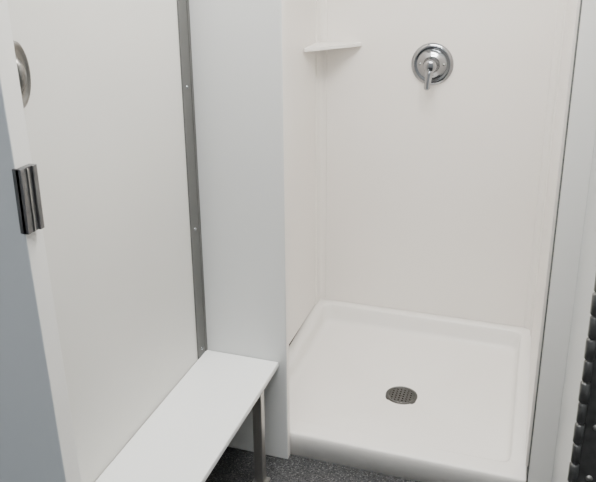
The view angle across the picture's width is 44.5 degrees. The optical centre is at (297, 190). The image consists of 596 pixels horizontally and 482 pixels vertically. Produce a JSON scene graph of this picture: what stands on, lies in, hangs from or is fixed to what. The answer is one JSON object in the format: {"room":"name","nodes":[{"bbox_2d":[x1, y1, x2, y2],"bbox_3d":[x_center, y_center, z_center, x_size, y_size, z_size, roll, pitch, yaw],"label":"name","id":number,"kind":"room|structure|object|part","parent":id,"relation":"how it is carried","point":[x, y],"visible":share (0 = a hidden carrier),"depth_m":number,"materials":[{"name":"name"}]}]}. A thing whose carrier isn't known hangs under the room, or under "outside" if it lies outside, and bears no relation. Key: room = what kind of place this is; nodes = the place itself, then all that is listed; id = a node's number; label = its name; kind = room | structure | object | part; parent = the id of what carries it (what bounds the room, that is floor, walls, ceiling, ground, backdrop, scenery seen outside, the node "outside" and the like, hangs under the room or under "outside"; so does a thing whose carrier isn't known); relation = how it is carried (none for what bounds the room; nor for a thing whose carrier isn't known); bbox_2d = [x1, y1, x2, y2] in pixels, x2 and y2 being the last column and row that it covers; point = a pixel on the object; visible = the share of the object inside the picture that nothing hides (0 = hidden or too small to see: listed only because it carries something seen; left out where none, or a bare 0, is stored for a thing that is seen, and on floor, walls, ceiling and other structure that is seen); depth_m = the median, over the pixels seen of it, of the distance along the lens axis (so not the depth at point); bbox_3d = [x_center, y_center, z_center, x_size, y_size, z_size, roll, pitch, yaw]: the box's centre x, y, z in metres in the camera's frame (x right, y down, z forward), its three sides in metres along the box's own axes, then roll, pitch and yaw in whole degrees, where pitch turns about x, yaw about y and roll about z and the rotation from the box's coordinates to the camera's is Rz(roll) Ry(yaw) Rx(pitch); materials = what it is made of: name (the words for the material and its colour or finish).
{"room":"shower room","nodes":[
{"label":"shower room","id":0,"kind":"room"},
{"bbox_2d":[12,164,44,234],"bbox_3d":[-0.515,0.017,1.397,0.020,0.130,0.046,10,21,28],"label":"latch","id":1,"kind":"object","parent":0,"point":[25,178],"depth_m":1.39,"materials":[{"name":"metal"}]},
{"bbox_2d":[0,0,81,481],"bbox_3d":[-1.133,0.082,1.647,1.363,2.100,0.052,6,20,17],"label":"door","id":2,"kind":"structure","parent":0,"point":[37,438],"depth_m":1.50,"materials":[{"name":"grey plastic"}]},
{"bbox_2d":[7,0,197,481],"bbox_3d":[-0.302,-0.232,2.244,0.030,2.300,1.729,6,20,17],"label":"wall","id":3,"kind":"structure","parent":0,"point":[103,112],"depth_m":1.80,"materials":[{"name":"white plastic"}]},
{"bbox_2d":[13,40,30,107],"bbox_3d":[-0.538,-0.222,1.407,0.022,0.134,0.067,6,20,17],"label":"door pull","id":4,"kind":"object","parent":3,"relation":"attached to","point":[23,68],"visible":0.55,"depth_m":1.41,"materials":[{"name":"silver metal"}]},
{"bbox_2d":[177,0,204,358],"bbox_3d":[-0.321,-0.196,2.136,0.005,2.300,0.050,6,20,17],"label":"strip","id":5,"kind":"object","parent":3,"relation":"attached to","point":[181,4],"visible":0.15,"depth_m":2.18,"materials":[{"name":"metal"}]},
{"bbox_2d":[186,0,207,350],"bbox_3d":[-0.310,-0.205,2.164,0.007,2.300,0.012,6,20,17],"label":"flange","id":6,"kind":"object","parent":3,"relation":"attached to","point":[187,1],"visible":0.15,"depth_m":2.21,"materials":[{"name":"metal"}]},
{"bbox_2d":[205,328,527,481],"bbox_3d":[-0.291,1.392,1.186,4.200,0.100,5.100,6,20,17],"label":"floor","id":7,"kind":"structure","parent":0,"point":[234,465],"depth_m":2.40,"materials":[{"name":"grey carpet"}]},
{"bbox_2d":[95,350,277,481],"bbox_3d":[-0.303,0.836,2.087,0.256,0.376,0.783,6,20,17],"label":"bench","id":8,"kind":"object","parent":7,"relation":"on","point":[186,436],"visible":1,"depth_m":2.06,"materials":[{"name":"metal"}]},
{"bbox_3d":[-0.122,0.772,2.295,0.030,0.350,0.030,6,20,17],"label":"leg","id":9,"kind":"part","parent":8,"relation":"part of","materials":[{"name":"metal"}]},
{"bbox_2d":[289,299,531,481],"bbox_3d":[0.394,0.724,2.774,0.935,0.138,0.889,6,20,17],"label":"shower pan","id":10,"kind":"object","parent":7,"relation":"on","point":[467,421],"depth_m":2.72,"materials":[{"name":"white plastic"}]},
{"bbox_2d":[385,386,417,404],"bbox_3d":[0.388,0.767,2.729,0.124,0.006,0.124,6,20,17],"label":"floor drain","id":11,"kind":"object","parent":10,"relation":"in","point":[403,395],"visible":1,"depth_m":2.73,"materials":[{"name":"metal"}]},
{"bbox_2d":[285,0,579,465],"bbox_3d":[0.385,-0.342,2.413,0.935,2.111,0.889,6,20,17],"label":"shower surround","id":12,"kind":"object","parent":7,"relation":"on","point":[442,199],"visible":0.84,"depth_m":2.89,"materials":[{"name":"white plastic"}]},
{"bbox_2d":[304,41,360,51],"bbox_3d":[0.106,-0.562,2.829,0.273,0.014,0.120,-13,22,-32],"label":"corner shelf","id":13,"kind":"object","parent":12,"relation":"attached to","point":[328,45],"visible":1,"depth_m":2.80,"materials":[{"name":"white plastic"}]},
{"bbox_2d":[411,43,453,89],"bbox_3d":[0.502,-0.470,2.761,0.162,0.167,0.087,6,20,17],"label":"shower valve","id":14,"kind":"object","parent":12,"relation":"attached to","point":[431,63],"depth_m":2.77,"materials":[{"name":"silver metal"}]},
{"bbox_2d":[189,0,595,481],"bbox_3d":[0.236,-0.159,2.015,1.140,2.300,0.030,6,20,17],"label":"wall","id":15,"kind":"structure","parent":0,"point":[238,46],"depth_m":2.13,"materials":[{"name":"white plastic"}]},
{"bbox_2d":[526,0,581,481],"bbox_3d":[0.686,-0.115,1.874,0.004,2.300,0.022,6,20,17],"label":"trim","id":16,"kind":"structure","parent":15,"relation":"attached to","point":[580,0],"depth_m":1.94,"materials":[{"name":"metal"}]},
{"bbox_2d":[551,132,595,481],"bbox_3d":[0.639,0.015,1.491,0.029,2.300,0.767,6,20,17],"label":"wall","id":17,"kind":"structure","parent":0,"point":[586,274],"depth_m":1.77,"materials":[{"name":"white plastic"}]},
{"bbox_3d":[0.843,0.268,1.050,0.773,2.100,0.050,6,20,17],"label":"pilaster","id":18,"kind":"object","parent":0,"visible":0},
{"bbox_2d":[567,275,595,481],"bbox_3d":[0.476,0.229,1.126,0.058,2.030,0.018,6,20,17],"label":"piano hinge","id":19,"kind":"object","parent":18,"relation":"attached to","point":[582,466],"visible":1,"depth_m":1.18,"materials":[{"name":"metal"}]}
]}

